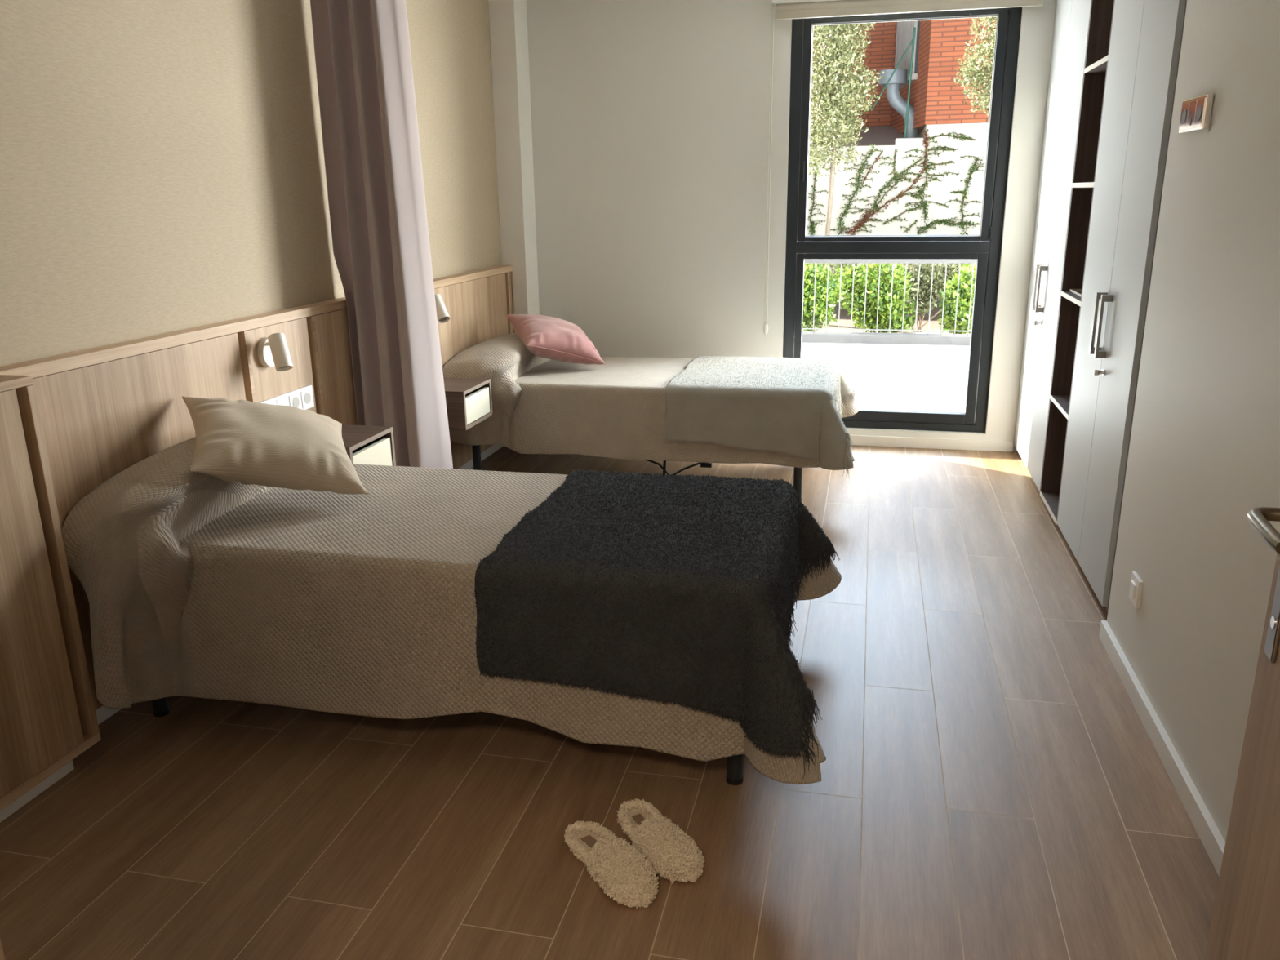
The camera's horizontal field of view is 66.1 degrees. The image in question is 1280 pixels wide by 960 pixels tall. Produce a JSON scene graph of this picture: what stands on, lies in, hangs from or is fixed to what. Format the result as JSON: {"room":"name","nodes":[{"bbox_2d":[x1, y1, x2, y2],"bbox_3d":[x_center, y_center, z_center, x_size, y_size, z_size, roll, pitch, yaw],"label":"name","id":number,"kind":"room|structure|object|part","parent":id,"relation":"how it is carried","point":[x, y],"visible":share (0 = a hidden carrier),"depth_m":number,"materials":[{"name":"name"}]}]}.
{"room":"care facility","nodes":[
{"label":"care facility","id":0,"kind":"room"},
{"bbox_2d":[0,0,502,366],"bbox_3d":[-1.462,-0.827,3.410,0.200,2.600,5.376,3,17,13],"label":"wall","id":1,"kind":"structure","parent":0,"point":[162,170],"depth_m":3.07,"materials":[{"name":"paint"}]},
{"bbox_2d":[0,374,101,810],"bbox_3d":[-1.686,0.412,1.839,0.175,0.980,1.415,3,17,13],"label":"panelling","id":2,"kind":"object","parent":1,"relation":"attached to","point":[48,717],"visible":1,"depth_m":2.38,"materials":[{"name":"brown wood"}]},
{"bbox_3d":[-1.693,-0.048,1.705,0.175,0.021,1.415,3,17,13],"label":"rail","id":3,"kind":"part","parent":2,"relation":"part of","materials":[{"name":"brown wood"}]},
{"bbox_3d":[-1.679,0.872,1.973,0.175,0.023,1.415,3,17,13],"label":"rail","id":4,"kind":"part","parent":2,"relation":"part of","materials":[{"name":"brown wood"}]},
{"bbox_2d":[0,444,503,822],"bbox_3d":[-1.299,0.413,3.678,0.125,0.065,5.026,3,17,13],"label":"baseboard","id":5,"kind":"structure","parent":1,"relation":"attached to","point":[103,713],"depth_m":2.54,"materials":[{"name":"brown wood"}]},
{"bbox_2d":[0,265,515,710],"bbox_3d":[-1.175,-0.292,4.199,0.067,0.972,3.605,3,17,13],"label":"panelling","id":6,"kind":"object","parent":1,"relation":"attached to","point":[104,410],"visible":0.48,"depth_m":3.03,"materials":[{"name":"brown wood"}]},
{"bbox_3d":[-1.473,0.090,2.968,0.063,0.937,0.958,3,17,13],"label":"panel","id":7,"kind":"part","parent":6,"relation":"part of","materials":[{"name":"brown wood"}]},
{"bbox_3d":[-1.182,-0.743,4.068,0.067,0.033,3.605,3,17,13],"label":"rail","id":8,"kind":"part","parent":6,"relation":"part of","materials":[{"name":"brown wood"}]},
{"bbox_2d":[257,333,293,371],"bbox_3d":[-1.271,-0.445,3.399,0.092,0.132,0.176,-12,20,-34],"label":"light","id":9,"kind":"object","parent":6,"relation":"attached to","point":[273,350],"visible":1,"depth_m":3.37,"materials":[{"name":"plastic"}]},
{"bbox_3d":[-1.297,-0.448,3.436,0.022,0.106,0.106,3,17,13],"label":"wall plate","id":10,"kind":"part","parent":9,"relation":"part of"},
{"bbox_3d":[-1.315,-0.105,3.628,0.063,0.937,0.394,3,17,13],"label":"panel","id":11,"kind":"part","parent":6,"relation":"part of","materials":[{"name":"brown wood"}]},
{"bbox_2d":[259,385,314,409],"bbox_3d":[-1.277,-0.273,3.568,0.020,0.083,0.330,3,17,13],"label":"socket plate","id":12,"kind":"object","parent":6,"relation":"attached to","point":[302,398],"visible":0.66,"depth_m":3.61,"materials":[{"name":"white plastic"}]},
{"bbox_2d":[266,400,276,404],"bbox_3d":[-1.298,-0.240,3.455,0.007,0.065,0.074,3,17,13],"label":"rocker switch","id":13,"kind":"object","parent":12,"relation":"attached to","point":[274,402],"depth_m":3.46,"materials":[{"name":"white plastic"}]},
{"bbox_2d":[275,395,288,405],"bbox_3d":[-1.282,-0.262,3.530,0.004,0.065,0.074,3,17,13],"label":"outlet","id":14,"kind":"object","parent":12,"relation":"attached to","point":[280,400],"depth_m":3.52,"materials":[{"name":"plastic"}]},
{"bbox_2d":[288,391,302,408],"bbox_3d":[-1.264,-0.284,3.605,0.004,0.065,0.074,3,17,13],"label":"power outlet","id":15,"kind":"object","parent":12,"relation":"attached to","point":[295,397],"depth_m":3.60,"materials":[{"name":"white plastic"}]},
{"bbox_2d":[293,396,299,407],"bbox_3d":[-1.262,-0.284,3.605,0.002,0.042,0.042,3,17,13],"label":"socket","id":16,"kind":"object","parent":12,"relation":"attached to","point":[295,399],"depth_m":3.61,"materials":[{"name":"grey plastic"}]},
{"bbox_2d":[301,387,313,408],"bbox_3d":[-1.246,-0.306,3.679,0.004,0.065,0.072,3,17,13],"label":"power outlet","id":17,"kind":"object","parent":12,"relation":"attached to","point":[307,397],"depth_m":3.67,"materials":[{"name":"white plastic"}]},
{"bbox_2d":[304,392,311,404],"bbox_3d":[-1.244,-0.306,3.679,0.002,0.042,0.042,3,17,13],"label":"socket","id":18,"kind":"object","parent":12,"relation":"attached to","point":[307,395],"depth_m":3.68,"materials":[{"name":"grey plastic"}]},
{"bbox_2d":[341,424,395,466],"bbox_3d":[-1.123,-0.080,3.641,0.301,0.177,0.327,3,17,13],"label":"nightstand","id":19,"kind":"object","parent":6,"relation":"attached to","point":[363,444],"visible":0.29,"depth_m":3.65,"materials":[{"name":"brown wood"}]},
{"bbox_3d":[-0.989,-0.064,3.613,0.019,0.120,0.289,3,17,13],"label":"drawer","id":20,"kind":"part","parent":19,"relation":"part of","materials":[{"name":"white wood"}]},
{"bbox_3d":[-1.031,-0.454,4.812,0.063,0.937,2.080,3,17,13],"label":"panel","id":21,"kind":"part","parent":6,"relation":"part of","materials":[{"name":"brown wood"}]},
{"bbox_2d":[435,293,449,323],"bbox_3d":[-0.953,-0.803,4.598,0.148,0.132,0.114,3,17,13],"label":"light","id":22,"kind":"object","parent":6,"relation":"attached to","point":[442,316],"visible":0.56,"depth_m":4.56,"materials":[{"name":"plastic"}]},
{"bbox_2d":[443,377,493,430],"bbox_3d":[-0.895,-0.361,4.591,0.301,0.177,0.330,3,17,13],"label":"nightstand","id":23,"kind":"object","parent":6,"relation":"attached to","point":[468,402],"visible":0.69,"depth_m":4.50,"materials":[{"name":"brown wood"}]},
{"bbox_3d":[-0.761,-0.345,4.563,0.019,0.120,0.292,3,17,13],"label":"drawer","id":24,"kind":"part","parent":23,"relation":"part of","materials":[{"name":"white wood"}]},
{"bbox_3d":[-0.785,-0.758,5.839,0.063,0.937,0.058,3,17,13],"label":"panel","id":25,"kind":"part","parent":6,"relation":"part of","materials":[{"name":"brown wood"}]},
{"bbox_2d":[488,0,539,315],"bbox_3d":[-0.717,-1.526,5.767,0.150,2.600,0.210,3,17,13],"label":"pillar","id":26,"kind":"structure","parent":1,"relation":"attached to","point":[508,19],"depth_m":5.58,"materials":[{"name":"beige paint"}]},
{"bbox_2d":[0,445,1218,959],"bbox_3d":[0.045,0.809,2.475,4.000,0.060,7.400,3,17,13],"label":"floor","id":27,"kind":"structure","parent":0,"point":[992,786],"depth_m":2.38,"materials":[{"name":"brown wood"}]},
{"bbox_2d":[151,697,742,785],"bbox_3d":[-0.513,0.360,2.952,1.782,0.550,0.800,3,17,13],"label":"bed","id":28,"kind":"object","parent":27,"relation":"on","point":[734,776],"visible":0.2,"depth_m":2.48,"materials":[{"name":"metal"}]},
{"bbox_3d":[-1.400,0.545,2.834,0.042,0.263,0.042,3,17,13],"label":"leg","id":29,"kind":"part","parent":28,"relation":"part of","materials":[{"name":"metal"}]},
{"bbox_2d":[61,436,841,784],"bbox_3d":[-0.435,0.215,2.869,2.038,0.660,1.266,3,17,13],"label":"bedspread","id":30,"kind":"object","parent":28,"relation":"on","point":[194,584],"visible":0.48,"depth_m":2.57,"materials":[{"name":"beige fabric"}]},
{"bbox_2d":[182,395,368,494],"bbox_3d":[-1.100,-0.106,2.953,0.510,0.268,0.456,-10,19,-28],"label":"cushion","id":31,"kind":"object","parent":30,"relation":"on","point":[243,442],"visible":1,"depth_m":2.84,"materials":[{"name":"beige fabric"}]},
{"bbox_2d":[472,469,839,778],"bbox_3d":[0.104,0.286,2.763,0.876,0.395,1.199,3,17,13],"label":"throw blanket","id":32,"kind":"object","parent":30,"relation":"on","point":[682,589],"visible":1,"depth_m":2.39,"materials":[{"name":"black fabric"}]},
{"bbox_3d":[0.239,0.628,2.466,0.042,0.263,0.042,3,17,13],"label":"leg","id":33,"kind":"part","parent":28,"relation":"part of","materials":[{"name":"metal"}]},
{"bbox_2d":[564,820,658,908],"bbox_3d":[-0.061,0.832,2.176,0.125,0.075,0.300,-11,19,-30],"label":"slipper","id":34,"kind":"object","parent":27,"relation":"on","point":[624,873],"visible":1,"depth_m":2.12,"materials":[{"name":"white fabric"}]},
{"bbox_2d":[471,444,802,501],"bbox_3d":[0.052,-0.300,5.205,1.832,0.540,0.850,3,17,13],"label":"bed","id":35,"kind":"object","parent":27,"relation":"on","point":[797,472],"visible":0.07,"depth_m":4.74,"materials":[{"name":"metal"}]},
{"bbox_3d":[-0.844,-0.121,5.088,0.042,0.263,0.042,3,17,13],"label":"leg","id":36,"kind":"part","parent":35,"relation":"part of","materials":[{"name":"metal"}]},
{"bbox_2d":[442,333,858,470],"bbox_3d":[0.117,-0.476,5.139,2.011,0.521,1.203,3,17,13],"label":"bedspread","id":37,"kind":"object","parent":35,"relation":"on","point":[617,408],"visible":0.5,"depth_m":4.80,"materials":[{"name":"beige fabric"}]},
{"bbox_2d":[506,314,604,364],"bbox_3d":[-0.451,-0.747,5.221,0.462,0.255,0.420,-8,18,-24],"label":"cushion","id":38,"kind":"object","parent":37,"relation":"on","point":[548,337],"visible":1,"depth_m":5.10,"materials":[{"name":"pink fabric"}]},
{"bbox_2d":[663,355,857,477],"bbox_3d":[0.653,-0.377,5.023,0.900,0.373,1.245,3,17,13],"label":"throw blanket","id":39,"kind":"object","parent":37,"relation":"on","point":[792,406],"visible":1,"depth_m":4.61,"materials":[{"name":"white fabric"}]},
{"bbox_3d":[0.761,-0.039,4.728,0.042,0.263,0.042,3,17,13],"label":"leg","id":40,"kind":"part","parent":35,"relation":"part of","materials":[{"name":"metal"}]},
{"bbox_2d":[616,798,704,884],"bbox_3d":[0.036,0.813,2.242,0.128,0.075,0.292,-12,20,-33],"label":"slipper","id":41,"kind":"object","parent":27,"relation":"on","point":[673,855],"visible":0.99,"depth_m":2.19,"materials":[{"name":"beige fabric"}]},
{"bbox_2d":[644,459,712,475],"bbox_3d":[0.109,-0.157,5.198,0.969,0.269,0.128,5,17,20],"label":"power cable","id":42,"kind":"object","parent":27,"relation":"on","point":[703,464],"visible":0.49,"depth_m":5.15,"materials":[{"name":"black plastic"}]},
{"bbox_2d":[1013,0,1091,491],"bbox_3d":[2.267,-1.247,4.737,0.616,2.560,0.944,3,17,13],"label":"wardrobe","id":43,"kind":"object","parent":27,"relation":"on","point":[1072,17],"visible":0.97,"depth_m":4.76,"materials":[{"name":"grey laminate"}]},
{"bbox_3d":[1.998,-0.967,4.933,0.036,0.224,0.018,3,17,13],"label":"handle","id":44,"kind":"part","parent":43,"relation":"part of","materials":[{"name":"metal"}]},
{"bbox_3d":[1.976,-0.939,4.839,0.036,0.224,0.018,3,17,13],"label":"handle","id":45,"kind":"part","parent":43,"relation":"part of","materials":[{"name":"metal"}]},
{"bbox_2d":[1040,0,1115,525],"bbox_3d":[2.087,-1.053,4.080,0.500,2.560,0.469,3,17,13],"label":"open shelf unit","id":46,"kind":"object","parent":27,"relation":"on","point":[1101,15],"visible":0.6,"depth_m":4.33,"materials":[{"name":"brown wood"}]},
{"bbox_3d":[2.100,0.137,4.428,0.487,0.020,0.433,3,17,13],"label":"shelf","id":47,"kind":"part","parent":46,"relation":"part of","materials":[{"name":"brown wood"}]},
{"bbox_3d":[2.094,-0.312,4.297,0.487,0.020,0.433,3,17,13],"label":"shelf","id":48,"kind":"part","parent":46,"relation":"part of","materials":[{"name":"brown wood"}]},
{"bbox_3d":[2.087,-0.767,4.164,0.487,0.020,0.433,3,17,13],"label":"shelf","id":49,"kind":"part","parent":46,"relation":"part of","materials":[{"name":"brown wood"}]},
{"bbox_2d":[1069,288,1081,297],"bbox_3d":[1.954,-0.802,4.232,0.140,0.012,0.310,3,17,13],"label":"tray","id":50,"kind":"object","parent":46,"relation":"on","point":[1077,292],"visible":0.24,"depth_m":4.33,"materials":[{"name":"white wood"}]},
{"bbox_3d":[2.074,-1.660,3.904,0.487,0.020,0.433,3,17,13],"label":"shelf","id":51,"kind":"part","parent":46,"relation":"part of","materials":[{"name":"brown wood"}]},
{"bbox_2d":[1057,0,1186,611],"bbox_3d":[1.953,-0.861,3.429,0.616,2.560,0.910,3,17,13],"label":"wardrobe","id":52,"kind":"object","parent":27,"relation":"on","point":[1146,39],"visible":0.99,"depth_m":3.42,"materials":[{"name":"grey laminate"}]},
{"bbox_3d":[1.679,-0.574,3.600,0.036,0.224,0.018,3,17,13],"label":"handle","id":53,"kind":"part","parent":52,"relation":"part of","materials":[{"name":"metal"}]},
{"bbox_3d":[1.746,-0.954,3.685,0.019,2.516,0.470,3,17,13],"label":"door","id":54,"kind":"part","parent":52,"relation":"part of","materials":[{"name":"grey laminate"}]},
{"bbox_3d":[1.659,-0.550,3.518,0.036,0.224,0.018,3,17,13],"label":"handle","id":55,"kind":"part","parent":52,"relation":"part of","materials":[{"name":"metal"}]},
{"bbox_2d":[1204,506,1279,959],"bbox_3d":[0.776,0.119,1.006,0.106,2.052,0.843,4,17,17],"label":"door","id":56,"kind":"structure","parent":27,"relation":"on","point":[1245,925],"depth_m":1.41,"materials":[{"name":"brown wood"}]},
{"bbox_3d":[0.833,0.063,1.302,0.056,0.019,0.167,10,20,33],"label":"lever handle","id":57,"kind":"part","parent":56,"relation":"part of","materials":[{"name":"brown metal"}]},
{"bbox_2d":[526,0,1056,451],"bbox_3d":[0.967,-1.486,5.725,3.855,2.700,0.444,3,17,13],"label":"wall","id":58,"kind":"structure","parent":0,"point":[650,118],"depth_m":5.58,"materials":[{"name":"white paint"}]},
{"bbox_2d":[782,7,1022,432],"bbox_3d":[1.405,-1.385,5.484,1.165,2.241,0.084,3,17,13],"label":"window","id":59,"kind":"structure","parent":58,"relation":"in","point":[801,246],"depth_m":5.44,"materials":[{"name":"black metal"}]},
{"bbox_3d":[0.908,-1.717,5.469,0.013,0.110,0.010,3,17,13],"label":"handle","id":60,"kind":"part","parent":59,"relation":"part of","materials":[{"name":"black metal"}]},
{"bbox_3d":[1.414,-0.812,5.653,1.039,0.959,0.057,3,17,13],"label":"sash","id":61,"kind":"part","parent":59,"relation":"part of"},
{"bbox_3d":[1.398,-1.891,5.337,1.039,1.157,0.059,3,17,13],"label":"sash","id":62,"kind":"part","parent":59,"relation":"part of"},
{"bbox_2d":[764,0,1043,334],"bbox_3d":[1.367,-1.679,5.279,1.370,1.829,0.097,3,17,13],"label":"roller blind","id":63,"kind":"object","parent":59,"relation":"attached to","point":[785,9],"visible":1,"depth_m":5.09,"materials":[{"name":"fabric"}]},
{"bbox_3d":[0.718,-1.727,5.457,0.020,1.720,0.006,13,21,40],"label":"pull cord","id":64,"kind":"part","parent":63,"relation":"part of","materials":[{"name":"white plastic"}]},
{"bbox_2d":[849,435,1013,452],"bbox_3d":[0.757,-0.260,5.891,2.795,0.060,0.016,3,17,13],"label":"baseboard","id":65,"kind":"structure","parent":58,"relation":"attached to","point":[858,440],"depth_m":5.67,"materials":[{"name":"white wood"}]},
{"bbox_2d":[1106,0,1279,841],"bbox_3d":[1.258,-0.327,1.561,0.100,2.600,2.862,3,17,13],"label":"wall","id":66,"kind":"structure","parent":0,"point":[1204,452],"depth_m":2.38,"materials":[{"name":"white paint"}]},
{"bbox_2d":[1128,571,1142,608],"bbox_3d":[1.469,0.326,2.920,0.017,0.084,0.087,3,17,13],"label":"socket","id":67,"kind":"object","parent":66,"relation":"attached to","point":[1136,584],"visible":1,"depth_m":2.90,"materials":[{"name":"white plastic"}]},
{"bbox_2d":[1098,620,1225,877],"bbox_3d":[1.231,0.873,1.986,0.018,0.060,2.742,3,17,13],"label":"baseboard","id":68,"kind":"structure","parent":66,"relation":"attached to","point":[1205,826],"depth_m":2.52,"materials":[{"name":"white wood"}]},
{"bbox_2d":[1178,93,1214,133],"bbox_3d":[1.447,-0.945,2.540,0.020,0.085,0.269,3,17,13],"label":"picture","id":69,"kind":"object","parent":66,"relation":"attached to","point":[1196,113],"visible":1,"depth_m":2.53,"materials":[{"name":"plastic"}]},
{"bbox_2d":[1181,108,1186,124],"bbox_3d":[1.462,-0.976,2.640,0.002,0.039,0.039,3,17,13],"label":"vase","id":70,"kind":"object","parent":69,"relation":"attached to","point":[1184,110],"depth_m":2.64,"materials":[{"name":"plastic"}]},
{"bbox_2d":[1195,105,1201,120],"bbox_3d":[1.433,-0.940,2.519,0.002,0.039,0.039,3,17,13],"label":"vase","id":71,"kind":"object","parent":69,"relation":"attached to","point":[1198,108],"depth_m":2.52,"materials":[{"name":"plastic"}]},
{"bbox_3d":[-0.577,-0.024,0.613,3.230,2.600,0.100,3,17,13],"label":"wall","id":72,"kind":"structure","parent":0,"visible":0},
{"bbox_2d":[0,937,5,959],"bbox_3d":[0.042,0.229,0.537,1.275,2.140,0.127,3,17,13],"label":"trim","id":73,"kind":"structure","parent":72,"relation":"attached to","point":[2,953],"depth_m":0.78,"materials":[{"name":"brown wood"}]},
{"bbox_3d":[0.064,-1.856,1.951,4.000,0.150,7.900,3,17,13],"label":"ceiling","id":74,"kind":"structure","parent":0,"visible":0},
{"bbox_3d":[0.095,-2.153,3.279,2.750,0.025,0.024,3,17,13],"label":"rail","id":75,"kind":"object","parent":74,"relation":"attached to","visible":0},
{"bbox_2d":[310,0,453,468],"bbox_3d":[-1.016,-0.981,3.950,0.342,2.540,0.313,3,17,13],"label":"curtain","id":76,"kind":"object","parent":75,"relation":"hanging from","point":[367,105],"visible":0.77,"depth_m":3.86,"materials":[{"name":"fabric"}]},
{"label":"outside","id":77,"kind":"structure","parent":0,"visible":0},
{"bbox_2d":[802,299,968,333],"bbox_3d":[2.125,-3.485,17.612,28.000,0.150,16.200,3,17,13],"label":"ground","id":78,"kind":"structure","parent":77,"point":[845,321],"depth_m":11.84,"materials":[{"name":"soil"}]},
{"bbox_2d":[802,263,846,331],"bbox_3d":[1.739,-1.840,10.115,0.750,0.910,0.615,3,17,13],"label":"shrub","id":79,"kind":"object","parent":78,"relation":"on","point":[821,276],"visible":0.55,"depth_m":9.96,"materials":[{"name":"green plant"}]},
{"bbox_2d":[808,22,884,324],"bbox_3d":[2.143,-4.107,11.122,1.198,4.679,1.124,-5,17,-13],"label":"tree","id":80,"kind":"object","parent":78,"relation":"on","point":[837,118],"visible":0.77,"depth_m":10.92,"materials":[{"name":"green plant"}]},
{"bbox_2d":[806,144,924,296],"bbox_3d":[-0.655,-3.880,15.193,9.600,2.240,0.250,3,17,13],"label":"wall","id":81,"kind":"structure","parent":78,"relation":"on","point":[841,179],"depth_m":14.05,"materials":[{"name":"white paint"}]},
{"bbox_2d":[805,128,985,272],"bbox_3d":[3.572,-3.750,14.012,2.686,2.355,0.125,3,17,14],"label":"ivy","id":82,"kind":"object","parent":81,"relation":"attached to","point":[923,204],"visible":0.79,"depth_m":13.88,"materials":[{"name":"green plant"}]},
{"bbox_2d":[895,137,923,145],"bbox_3d":[3.801,-4.773,13.872,0.375,0.089,0.230,3,17,13],"label":"block","id":83,"kind":"object","parent":81,"relation":"on","point":[903,141],"visible":0.84,"depth_m":13.77,"materials":[{"name":"white concrete"}]},
{"bbox_2d":[833,263,916,333],"bbox_3d":[2.458,-1.890,10.291,0.880,0.886,0.647,3,17,13],"label":"shrub","id":84,"kind":"object","parent":78,"relation":"on","point":[886,270],"visible":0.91,"depth_m":10.17,"materials":[{"name":"green plant"}]},
{"bbox_2d":[801,331,970,346],"bbox_3d":[2.237,-1.301,9.468,14.000,0.215,0.180,3,17,13],"label":"curb","id":85,"kind":"object","parent":78,"relation":"on","point":[922,339],"visible":0.1,"depth_m":9.35,"materials":[{"name":"white concrete"}]},
{"bbox_2d":[802,259,976,335],"bbox_3d":[2.326,-1.731,9.309,6.200,0.697,0.050,3,17,13],"label":"railing","id":86,"kind":"object","parent":85,"relation":"on","point":[806,261],"visible":0.38,"depth_m":9.26,"materials":[{"name":"metal"}]},
{"bbox_3d":[1.679,-1.754,9.457,0.008,0.675,0.008,11,20,34],"label":"rod","id":87,"kind":"part","parent":86,"relation":"part of","materials":[{"name":"metal"}]},
{"bbox_3d":[1.796,-1.748,9.431,0.008,0.675,0.008,11,20,34],"label":"rod","id":88,"kind":"part","parent":86,"relation":"part of","materials":[{"name":"metal"}]},
{"bbox_3d":[1.912,-1.742,9.405,0.008,0.675,0.008,11,20,34],"label":"rod","id":89,"kind":"part","parent":86,"relation":"part of","materials":[{"name":"metal"}]},
{"bbox_3d":[2.029,-1.736,9.379,0.008,0.675,0.008,11,20,34],"label":"rod","id":90,"kind":"part","parent":86,"relation":"part of","materials":[{"name":"metal"}]},
{"bbox_3d":[2.145,-1.730,9.353,0.008,0.675,0.008,11,20,34],"label":"rod","id":91,"kind":"part","parent":86,"relation":"part of","materials":[{"name":"metal"}]},
{"bbox_3d":[2.262,-1.724,9.327,0.008,0.675,0.008,11,20,34],"label":"rod","id":92,"kind":"part","parent":86,"relation":"part of","materials":[{"name":"metal"}]},
{"bbox_3d":[2.330,-1.435,9.395,6.200,0.010,0.012,3,17,13],"label":"rail","id":93,"kind":"part","parent":86,"relation":"part of","materials":[{"name":"metal"}]},
{"bbox_3d":[2.321,-2.049,9.216,6.200,0.034,0.050,3,17,13],"label":"rail","id":94,"kind":"part","parent":86,"relation":"part of","materials":[{"name":"white metal"}]},
{"bbox_3d":[2.378,-1.718,9.300,0.008,0.675,0.008,11,20,34],"label":"rod","id":95,"kind":"part","parent":86,"relation":"part of","materials":[{"name":"metal"}]},
{"bbox_3d":[2.494,-1.712,9.274,0.008,0.675,0.008,11,20,34],"label":"rod","id":96,"kind":"part","parent":86,"relation":"part of","materials":[{"name":"metal"}]},
{"bbox_3d":[2.611,-1.706,9.248,0.008,0.675,0.008,-3,16,-9],"label":"rod","id":97,"kind":"part","parent":86,"relation":"part of","materials":[{"name":"metal"}]},
{"bbox_3d":[2.727,-1.700,9.222,0.008,0.675,0.008,11,20,34],"label":"rod","id":98,"kind":"part","parent":86,"relation":"part of","materials":[{"name":"metal"}]},
{"bbox_3d":[2.844,-1.694,9.196,0.008,0.675,0.008,-3,16,-9],"label":"rod","id":99,"kind":"part","parent":86,"relation":"part of","materials":[{"name":"metal"}]},
{"bbox_3d":[2.960,-1.688,9.170,0.008,0.675,0.008,-3,16,-9],"label":"rod","id":100,"kind":"part","parent":86,"relation":"part of","materials":[{"name":"metal"}]},
{"bbox_3d":[3.077,-1.682,9.143,0.008,0.675,0.008,-3,16,-9],"label":"rod","id":101,"kind":"part","parent":86,"relation":"part of","materials":[{"name":"metal"}]},
{"bbox_2d":[808,263,965,333],"bbox_3d":[2.684,-2.071,10.964,2.095,0.847,0.520,3,17,13],"label":"shrub","id":102,"kind":"object","parent":78,"relation":"on","point":[939,273],"visible":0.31,"depth_m":10.72,"materials":[{"name":"green plant"}]},
{"bbox_3d":[3.042,-1.900,10.880,0.184,0.555,0.066,3,17,13],"label":"stem","id":103,"kind":"part","parent":102,"relation":"part of","materials":[{"name":"green plant"}]},
{"bbox_3d":[3.068,-1.897,10.870,0.027,0.554,0.097,-14,21,-38],"label":"stem","id":104,"kind":"part","parent":102,"relation":"part of","materials":[{"name":"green plant"}]},
{"bbox_3d":[3.204,-1.889,10.844,0.335,0.557,0.066,3,17,13],"label":"stem","id":105,"kind":"part","parent":102,"relation":"part of","materials":[{"name":"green plant"}]},
{"bbox_2d":[809,17,996,300],"bbox_3d":[4.323,-7.652,16.166,15.500,8.800,7.620,3,17,13],"label":"brick building","id":106,"kind":"structure","parent":78,"relation":"on","point":[940,107],"depth_m":13.74,"materials":[{"name":"brick"}]},
{"bbox_2d":[871,26,915,137],"bbox_3d":[3.590,-5.582,14.036,0.617,1.563,0.050,11,20,36],"label":"pole","id":107,"kind":"object","parent":106,"relation":"on","point":[913,41],"visible":0.82,"depth_m":13.88,"materials":[{"name":"green metal"}]},
{"bbox_3d":[3.805,-5.538,13.875,0.077,1.563,0.031,3,17,13],"label":"post","id":108,"kind":"part","parent":107,"relation":"part of","materials":[{"name":"metal"}]},
{"bbox_2d":[878,69,918,137],"bbox_3d":[3.846,-5.541,14.560,0.655,0.981,0.410,3,17,13],"label":"ventilation duct","id":109,"kind":"object","parent":106,"relation":"on","point":[895,98],"visible":0.75,"depth_m":14.46,"materials":[{"name":"grey metal"}]},
{"bbox_3d":[4.047,-6.113,15.152,0.120,0.080,1.900,1,16,5],"label":"sill","id":110,"kind":"part","parent":106,"relation":"part of","materials":[{"name":"grey concrete"}]},
{"bbox_2d":[937,263,976,333],"bbox_3d":[3.249,-1.772,9.922,0.509,0.844,0.588,13,21,38],"label":"shrub","id":111,"kind":"object","parent":78,"relation":"on","point":[966,271],"visible":0.77,"depth_m":9.81,"materials":[{"name":"green plant"}]},
{"bbox_2d":[953,16,996,115],"bbox_3d":[3.919,-3.871,10.743,1.080,4.390,0.987,3,17,13],"label":"tree","id":112,"kind":"object","parent":78,"relation":"on","point":[974,64],"visible":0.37,"depth_m":10.59,"materials":[{"name":"green plant"}]},
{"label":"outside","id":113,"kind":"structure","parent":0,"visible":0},
{"bbox_2d":[801,342,969,412],"bbox_3d":[1.834,-0.764,7.797,14.000,0.130,3.420,3,17,13],"label":"floor","id":114,"kind":"structure","parent":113,"point":[902,377],"depth_m":7.87,"materials":[{"name":"white concrete"}]}
]}

